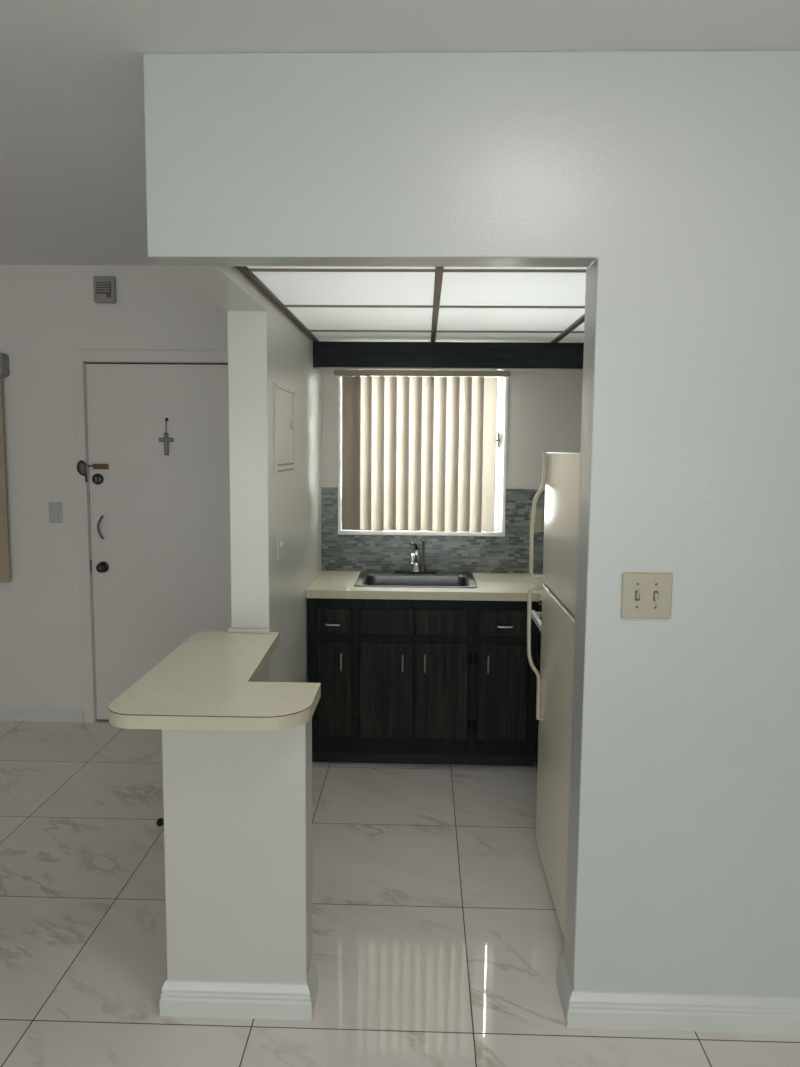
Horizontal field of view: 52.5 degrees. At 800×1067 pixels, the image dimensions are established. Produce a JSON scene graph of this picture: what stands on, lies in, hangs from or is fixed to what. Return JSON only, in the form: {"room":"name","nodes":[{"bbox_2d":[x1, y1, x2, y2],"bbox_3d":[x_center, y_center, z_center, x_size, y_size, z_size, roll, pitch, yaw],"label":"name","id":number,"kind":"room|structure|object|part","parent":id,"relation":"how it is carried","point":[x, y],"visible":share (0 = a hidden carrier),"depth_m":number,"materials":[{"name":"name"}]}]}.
{"room":"kitchen","nodes":[
{"label":"kitchen","id":0,"kind":"room"},
{"bbox_2d":[162,661,312,982],"bbox_3d":[-0.436,0.865,2.604,0.387,0.852,0.809,1,6,2],"label":"wall","id":1,"kind":"structure","parent":0,"point":[237,805],"depth_m":2.20,"materials":[{"name":"paint"}]},
{"bbox_2d":[108,631,320,730],"bbox_3d":[-0.488,0.427,2.499,0.532,0.038,0.928,1,6,2],"label":"countertop","id":2,"kind":"structure","parent":1,"relation":"on","point":[208,682],"depth_m":2.22,"materials":[{"name":"laminate"}]},
{"bbox_2d":[159,957,317,1019],"bbox_3d":[-0.440,1.241,2.633,0.421,0.097,0.822,1,6,2],"label":"baseboard","id":3,"kind":"structure","parent":1,"relation":"attached to","point":[179,998],"depth_m":2.23,"materials":[{"name":"paint"}]},
{"bbox_2d":[164,266,321,682],"bbox_3d":[-0.531,-0.052,3.333,0.140,2.520,2.230,1,6,2],"label":"wall","id":4,"kind":"structure","parent":0,"point":[265,347],"depth_m":2.95,"materials":[{"name":"paint"}]},
{"bbox_2d":[228,628,270,632],"bbox_3d":[-0.548,0.352,2.948,0.154,0.014,0.022,1,6,2],"label":"trim","id":5,"kind":"structure","parent":4,"relation":"attached to","point":[232,630],"depth_m":2.94,"materials":[{"name":"paint"}]},
{"bbox_2d":[277,529,282,559],"bbox_3d":[-0.460,0.043,3.127,0.017,0.115,0.070,1,6,2],"label":"light switch","id":6,"kind":"object","parent":4,"relation":"attached to","point":[279,532],"visible":1,"depth_m":3.11,"materials":[{"name":"white plastic"}]},
{"bbox_2d":[274,382,294,476],"bbox_3d":[-0.454,-0.407,3.220,0.012,0.350,0.440,1,6,2],"label":"breaker panel","id":7,"kind":"object","parent":4,"relation":"attached to","point":[284,416],"visible":1,"depth_m":3.19,"materials":[{"name":"paint"}]},
{"bbox_3d":[-0.458,-0.429,3.217,0.005,0.271,0.396,1,6,2],"label":"panel door","id":8,"kind":"part","parent":7,"relation":"part of","materials":[{"name":"paint"}]},
{"bbox_2d":[0,265,582,729],"bbox_3d":[-0.272,-0.175,4.510,7.400,2.520,0.150,1,6,2],"label":"wall","id":9,"kind":"structure","parent":0,"point":[47,312],"depth_m":4.40,"materials":[{"name":"paint"}]},
{"bbox_2d":[0,353,9,582],"bbox_3d":[-2.651,-0.354,4.439,1.044,1.250,0.090,1,6,2],"label":"vertical blinds","id":10,"kind":"object","parent":9,"relation":"attached to","point":[4,358],"visible":1,"depth_m":4.44,"materials":[{"name":"beige fabric"}]},
{"bbox_2d":[0,705,83,721],"bbox_3d":[-2.839,1.014,4.628,2.090,0.085,0.014,1,6,2],"label":"baseboard","id":11,"kind":"structure","parent":9,"relation":"attached to","point":[7,713],"depth_m":4.60,"materials":[{"name":"paint"}]},
{"bbox_2d":[49,502,62,522],"bbox_3d":[-1.904,-0.116,4.483,0.074,0.116,0.010,1,6,2],"label":"light switch","id":12,"kind":"object","parent":9,"relation":"attached to","point":[55,508],"visible":1,"depth_m":4.48,"materials":[{"name":"grey plastic"}]},
{"bbox_2d":[93,276,115,302],"bbox_3d":[-1.578,-1.303,4.332,0.112,0.138,0.042,1,6,2],"label":"door chime","id":13,"kind":"object","parent":9,"relation":"attached to","point":[104,287],"visible":1,"depth_m":4.32,"materials":[{"name":"grey plastic"}]},
{"bbox_2d":[96,282,110,297],"bbox_3d":[-1.578,-1.297,4.317,0.077,0.080,0.005,1,6,2],"label":"grille","id":14,"kind":"object","parent":13,"relation":"attached to","point":[103,289],"depth_m":4.31,"materials":[{"name":"grey plastic"}]},
{"bbox_2d":[71,350,227,722],"bbox_3d":[-1.262,0.045,4.476,1.038,2.073,0.020,1,6,2],"label":"trim","id":15,"kind":"structure","parent":9,"relation":"attached to","point":[78,356],"depth_m":4.43,"materials":[{"name":"paint"}]},
{"bbox_2d":[77,363,230,718],"bbox_3d":[-1.284,0.070,4.540,0.960,2.010,0.200,1,6,2],"label":"door","id":16,"kind":"structure","parent":9,"relation":"in","point":[160,563],"depth_m":4.47,"materials":[{"name":"paint"}]},
{"bbox_3d":[-1.738,-0.359,4.431,0.032,0.067,0.012,1,6,2],"label":"guard plate","id":17,"kind":"part","parent":16,"relation":"part of","materials":[{"name":"grey metal"}]},
{"bbox_3d":[-1.651,-0.033,4.473,0.018,0.133,0.044,3,7,24],"label":"pull handle","id":18,"kind":"part","parent":16,"relation":"part of","materials":[{"name":"grey metal"}]},
{"bbox_3d":[-1.652,0.189,4.492,0.062,0.062,0.050,1,6,2],"label":"knob","id":19,"kind":"part","parent":16,"relation":"part of","materials":[{"name":"brown metal"}]},
{"bbox_2d":[159,418,173,454],"bbox_3d":[-1.276,-0.529,4.419,0.080,0.205,0.021,1,6,2],"label":"wall cross","id":20,"kind":"object","parent":16,"relation":"hanging from","point":[166,439],"visible":1,"depth_m":4.42,"materials":[{"name":"grey metal"}]},
{"bbox_2d":[338,376,507,536],"bbox_3d":[0.121,-0.437,4.442,0.911,0.887,0.146,1,6,2],"label":"window","id":21,"kind":"structure","parent":9,"relation":"in","point":[499,529],"depth_m":4.42,"materials":[{"name":"white metal"}]},
{"bbox_3d":[0.117,-0.005,4.463,0.911,0.024,0.096,1,6,2],"label":"sill","id":22,"kind":"part","parent":21,"relation":"part of","materials":[{"name":"white metal"}]},
{"bbox_2d":[334,370,510,531],"bbox_3d":[0.114,-0.436,4.333,0.930,0.854,0.067,1,6,2],"label":"vertical blinds","id":23,"kind":"object","parent":21,"relation":"attached to","point":[419,446],"visible":1,"depth_m":4.33,"materials":[{"name":"plastic"}]},
{"bbox_3d":[0.123,-0.447,4.489,0.889,0.877,0.050,1,6,2],"label":"frame","id":24,"kind":"part","parent":21,"relation":"part of","materials":[{"name":"white metal"}]},
{"bbox_2d":[322,487,544,572],"bbox_3d":[0.472,-0.014,4.425,1.804,0.459,0.008,1,6,2],"label":"backsplash","id":25,"kind":"structure","parent":9,"relation":"attached to","point":[509,553],"depth_m":4.44,"materials":[{"name":"tile"}]},
{"bbox_2d":[529,509,542,531],"bbox_3d":[0.739,-0.070,4.402,0.070,0.128,0.010,1,6,2],"label":"outlet","id":26,"kind":"object","parent":25,"relation":"attached to","point":[539,512],"visible":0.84,"depth_m":4.40,"materials":[{"name":"beige plastic"}]},
{"bbox_2d":[0,719,799,1066],"bbox_3d":[-0.392,1.502,0.925,7.400,0.060,7.700,1,6,2],"label":"floor","id":27,"kind":"structure","parent":0,"point":[438,939],"depth_m":2.65,"materials":[{"name":"tile"}]},
{"bbox_2d":[156,818,163,825],"bbox_3d":[-0.992,1.194,3.360,0.032,0.027,0.032,1,6,2],"label":"stopper","id":28,"kind":"object","parent":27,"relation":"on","point":[160,822],"visible":0.98,"depth_m":3.35,"materials":[{"name":"black rubber"}]},
{"bbox_2d":[308,598,356,762],"bbox_3d":[-0.321,0.699,4.202,0.234,0.846,0.624,1,6,2],"label":"base cabinet","id":29,"kind":"object","parent":27,"relation":"on","point":[332,623],"visible":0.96,"depth_m":3.92,"materials":[{"name":"brown wood"}]},
{"bbox_3d":[-0.322,0.435,3.874,0.078,0.008,0.028,1,6,2],"label":"handle","id":30,"kind":"part","parent":29,"relation":"part of","materials":[{"name":"silver metal"}]},
{"bbox_3d":[-0.319,0.421,3.896,0.159,0.127,0.018,1,6,2],"label":"drawer","id":31,"kind":"part","parent":29,"relation":"part of","materials":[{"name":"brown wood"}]},
{"bbox_3d":[-0.318,0.756,3.931,0.167,0.474,0.018,1,6,2],"label":"door","id":32,"kind":"part","parent":29,"relation":"part of","materials":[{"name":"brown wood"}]},
{"bbox_3d":[-0.282,0.619,3.892,0.008,0.088,0.028,1,6,2],"label":"handle","id":33,"kind":"part","parent":29,"relation":"part of","materials":[{"name":"silver metal"}]},
{"bbox_2d":[306,571,544,600],"bbox_3d":[0.461,0.267,4.141,1.802,0.039,0.616,1,6,2],"label":"countertop","id":34,"kind":"structure","parent":29,"relation":"on","point":[328,584],"depth_m":3.88,"materials":[{"name":"beige laminate"}]},
{"bbox_2d":[395,540,435,573],"bbox_3d":[0.083,0.132,4.294,0.224,0.179,0.208,1,6,2],"label":"kitchen faucet","id":35,"kind":"object","parent":34,"relation":"on","point":[415,557],"visible":1,"depth_m":4.36,"materials":[{"name":"silver metal"}]},
{"bbox_3d":[0.076,0.134,4.285,0.024,0.068,0.170,1,6,9],"label":"spout","id":36,"kind":"part","parent":35,"relation":"part of","materials":[{"name":"silver metal"}]},
{"bbox_3d":[0.084,0.208,4.381,0.224,0.010,0.052,1,6,2],"label":"plate","id":37,"kind":"part","parent":35,"relation":"part of","materials":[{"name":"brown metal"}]},
{"bbox_2d":[354,571,477,587],"bbox_3d":[0.082,0.317,4.194,0.609,0.170,0.477,1,6,2],"label":"sink","id":38,"kind":"object","parent":34,"relation":"in","point":[365,578],"visible":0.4,"depth_m":4.34,"materials":[{"name":"silver metal"}]},
{"bbox_2d":[356,599,473,764],"bbox_3d":[0.076,0.704,4.191,0.560,0.846,0.624,1,6,2],"label":"base cabinet","id":39,"kind":"object","parent":27,"relation":"on","point":[414,658],"visible":0.97,"depth_m":3.91,"materials":[{"name":"brown wood"}]},
{"bbox_3d":[-0.064,0.424,3.889,0.251,0.127,0.018,1,6,2],"label":"false drawer","id":40,"kind":"part","parent":39,"relation":"part of","materials":[{"name":"brown wood"}]},
{"bbox_3d":[-0.066,0.759,3.924,0.256,0.474,0.018,1,6,2],"label":"door","id":41,"kind":"part","parent":39,"relation":"part of","materials":[{"name":"brown wood"}]},
{"bbox_3d":[0.119,0.624,3.881,0.008,0.088,0.028,1,6,2],"label":"handle","id":42,"kind":"part","parent":39,"relation":"part of","materials":[{"name":"silver metal"}]},
{"bbox_3d":[0.198,0.426,3.881,0.249,0.127,0.018,1,6,2],"label":"false drawer","id":43,"kind":"part","parent":39,"relation":"part of","materials":[{"name":"brown wood"}]},
{"bbox_3d":[0.199,0.762,3.917,0.255,0.474,0.018,1,6,2],"label":"door","id":44,"kind":"part","parent":39,"relation":"part of","materials":[{"name":"brown wood"}]},
{"bbox_2d":[470,600,538,765],"bbox_3d":[0.512,0.709,4.178,0.311,0.846,0.624,1,6,2],"label":"base cabinet","id":45,"kind":"object","parent":27,"relation":"on","point":[504,682],"visible":0.91,"depth_m":3.90,"materials":[{"name":"brown wood"}]},
{"bbox_3d":[0.492,0.766,3.908,0.241,0.474,0.018,1,6,2],"label":"door","id":46,"kind":"part","parent":45,"relation":"part of","materials":[{"name":"brown wood"}]},
{"bbox_3d":[0.493,0.429,3.873,0.238,0.127,0.018,1,6,2],"label":"drawer","id":47,"kind":"part","parent":45,"relation":"part of","materials":[{"name":"brown wood"}]},
{"bbox_3d":[0.501,0.443,3.851,0.078,0.008,0.028,1,6,2],"label":"handle","id":48,"kind":"part","parent":45,"relation":"part of","materials":[{"name":"silver metal"}]},
{"bbox_2d":[531,595,541,771],"bbox_3d":[0.938,0.760,3.511,0.703,0.892,0.675,1,6,2],"label":"stove","id":49,"kind":"object","parent":27,"relation":"on","point":[535,616],"visible":0.09,"depth_m":3.78,"materials":[{"name":"white metal"}]},
{"bbox_3d":[0.619,0.392,3.461,0.059,0.030,0.515,1,6,2],"label":"handle","id":50,"kind":"part","parent":49,"relation":"part of","materials":[{"name":"white metal"}]},
{"bbox_3d":[0.657,1.088,3.554,0.030,0.166,0.671,1,6,2],"label":"storage drawer","id":51,"kind":"part","parent":49,"relation":"part of","materials":[{"name":"black metal"}]},
{"bbox_3d":[0.660,0.690,3.512,0.030,0.628,0.671,1,6,2],"label":"oven door","id":52,"kind":"part","parent":49,"relation":"part of","materials":[{"name":"white metal"}]},
{"bbox_2d":[527,452,579,940],"bbox_3d":[0.867,0.510,2.739,0.789,1.552,0.768,1,6,2],"label":"refrigerator","id":53,"kind":"object","parent":27,"relation":"on","point":[561,470],"visible":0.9,"depth_m":2.75,"materials":[{"name":"metal"}]},
{"bbox_3d":[0.512,0.456,3.100,0.059,0.517,0.030,1,6,2],"label":"handle","id":54,"kind":"part","parent":53,"relation":"part of","materials":[{"name":"plastic"}]},
{"bbox_3d":[0.518,-0.065,3.044,0.057,0.474,0.030,1,6,2],"label":"handle","id":55,"kind":"part","parent":53,"relation":"part of","materials":[{"name":"plastic"}]},
{"bbox_3d":[0.559,0.740,2.772,0.063,1.018,0.768,1,6,2],"label":"door","id":56,"kind":"part","parent":53,"relation":"part of","materials":[{"name":"metal"}]},
{"bbox_3d":[0.565,-0.023,2.691,0.063,0.488,0.768,1,6,2],"label":"freezer door","id":57,"kind":"part","parent":53,"relation":"part of","materials":[{"name":"metal"}]},
{"bbox_2d":[0,0,799,264],"bbox_3d":[-0.369,-1.074,0.652,7.400,0.080,7.700,1,6,2],"label":"ceiling","id":58,"kind":"structure","parent":0,"point":[73,163],"depth_m":1.93,"materials":[{"name":"paint"}]},
{"bbox_2d":[235,266,585,342],"bbox_3d":[0.448,-0.867,3.218,1.804,0.014,2.228,1,6,2],"label":"ceiling","id":59,"kind":"structure","parent":0,"point":[327,303],"depth_m":2.99,"materials":[{"name":"white plastic"}]},
{"bbox_3d":[-0.443,-0.877,3.243,0.022,0.012,2.228,1,6,2],"label":"rail","id":60,"kind":"part","parent":59,"relation":"part of","materials":[{"name":"brown metal"}]},
{"bbox_3d":[-0.184,-0.780,2.281,0.587,0.002,0.306,1,6,2],"label":"diffuser panel","id":61,"kind":"part","parent":59,"relation":"part of","materials":[{"name":"plastic"}]},
{"bbox_3d":[-0.175,-0.791,2.437,0.561,0.008,0.008,1,6,2],"label":"cross rail","id":62,"kind":"part","parent":59,"relation":"part of","materials":[{"name":"beige metal"}]},
{"bbox_3d":[-0.171,-0.829,2.747,0.587,0.002,0.619,1,6,2],"label":"diffuser panel","id":63,"kind":"part","parent":59,"relation":"part of","materials":[{"name":"plastic"}]},
{"bbox_3d":[-0.157,-0.856,3.058,0.561,0.008,0.008,1,6,2],"label":"cross rail","id":64,"kind":"part","parent":59,"relation":"part of","materials":[{"name":"beige metal"}]},
{"bbox_3d":[-0.152,-0.896,3.383,0.587,0.002,0.649,1,6,2],"label":"diffuser panel","id":65,"kind":"part","parent":59,"relation":"part of","materials":[{"name":"plastic"}]},
{"bbox_3d":[-0.138,-0.925,3.709,0.561,0.008,0.008,1,6,2],"label":"cross rail","id":66,"kind":"part","parent":59,"relation":"part of","materials":[{"name":"beige metal"}]},
{"bbox_3d":[-0.134,-0.964,4.026,0.587,0.002,0.632,1,6,2],"label":"diffuser panel","id":67,"kind":"part","parent":59,"relation":"part of","materials":[{"name":"plastic"}]},
{"bbox_3d":[0.141,-0.870,3.227,0.024,0.012,2.228,1,6,2],"label":"rail","id":68,"kind":"part","parent":59,"relation":"part of","materials":[{"name":"brown metal"}]},
{"bbox_3d":[0.464,-0.957,4.009,0.592,0.002,0.632,1,6,2],"label":"diffuser panel","id":69,"kind":"part","parent":59,"relation":"part of","materials":[{"name":"plastic"}]},
{"bbox_3d":[0.454,-0.918,3.692,0.576,0.008,0.008,1,6,2],"label":"cross rail","id":70,"kind":"part","parent":59,"relation":"part of","materials":[{"name":"beige metal"}]},
{"bbox_3d":[0.445,-0.889,3.366,0.592,0.002,0.649,1,6,2],"label":"diffuser panel","id":71,"kind":"part","parent":59,"relation":"part of","materials":[{"name":"plastic"}]},
{"bbox_3d":[0.435,-0.850,3.041,0.576,0.008,0.008,1,6,2],"label":"cross rail","id":72,"kind":"part","parent":59,"relation":"part of","materials":[{"name":"beige metal"}]},
{"bbox_3d":[0.426,-0.822,2.730,0.592,0.002,0.619,1,6,2],"label":"diffuser panel","id":73,"kind":"part","parent":59,"relation":"part of","materials":[{"name":"plastic"}]},
{"bbox_3d":[0.417,-0.784,2.420,0.576,0.008,0.008,1,6,2],"label":"cross rail","id":74,"kind":"part","parent":59,"relation":"part of","materials":[{"name":"beige metal"}]},
{"bbox_3d":[0.413,-0.773,2.264,0.592,0.002,0.306,1,6,2],"label":"diffuser panel","id":75,"kind":"part","parent":59,"relation":"part of","materials":[{"name":"plastic"}]},
{"bbox_3d":[0.740,-0.863,3.210,0.024,0.012,2.228,1,6,2],"label":"rail","id":76,"kind":"part","parent":59,"relation":"part of","materials":[{"name":"brown metal"}]},
{"bbox_3d":[1.068,-0.950,3.992,0.602,0.002,0.632,1,6,2],"label":"diffuser panel","id":77,"kind":"part","parent":59,"relation":"part of","materials":[{"name":"plastic"}]},
{"bbox_3d":[1.050,-0.882,3.349,0.602,0.002,0.649,1,6,2],"label":"diffuser panel","id":78,"kind":"part","parent":59,"relation":"part of","materials":[{"name":"plastic"}]},
{"bbox_2d":[143,50,799,996],"bbox_3d":[1.309,0.093,2.118,3.900,2.520,0.108,1,6,2],"label":"wall","id":79,"kind":"structure","parent":0,"point":[673,177],"depth_m":2.02,"materials":[{"name":"paint"}]},
{"bbox_2d":[564,267,588,965],"bbox_3d":[1.873,0.092,2.176,2.773,2.519,0.040,1,6,2],"label":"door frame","id":80,"kind":"structure","parent":79,"relation":"attached to","point":[587,268],"depth_m":2.23,"materials":[{"name":"paint"}]},
{"bbox_2d":[621,573,672,617],"bbox_3d":[0.635,0.160,2.080,0.128,0.118,0.021,1,6,2],"label":"double light switch","id":81,"kind":"object","parent":79,"relation":"attached to","point":[644,595],"visible":1,"depth_m":2.08,"materials":[{"name":"beige plastic"}]},
{"bbox_2d":[557,955,799,1033],"bbox_3d":[1.852,1.302,2.245,2.792,0.097,0.172,1,6,2],"label":"baseboard","id":82,"kind":"structure","parent":79,"relation":"attached to","point":[581,1009],"depth_m":2.19,"materials":[{"name":"paint"}]},
{"bbox_3d":[1.393,-0.030,3.279,0.100,2.520,2.230,1,6,2],"label":"wall","id":83,"kind":"structure","parent":0,"visible":0},
{"bbox_2d":[313,341,583,370],"bbox_3d":[0.470,-0.878,4.016,1.803,0.132,0.029,1,6,2],"label":"wood valance","id":84,"kind":"object","parent":83,"relation":"attached to","point":[326,354],"visible":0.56,"depth_m":4.01,"materials":[{"name":"black wood"}]}
]}

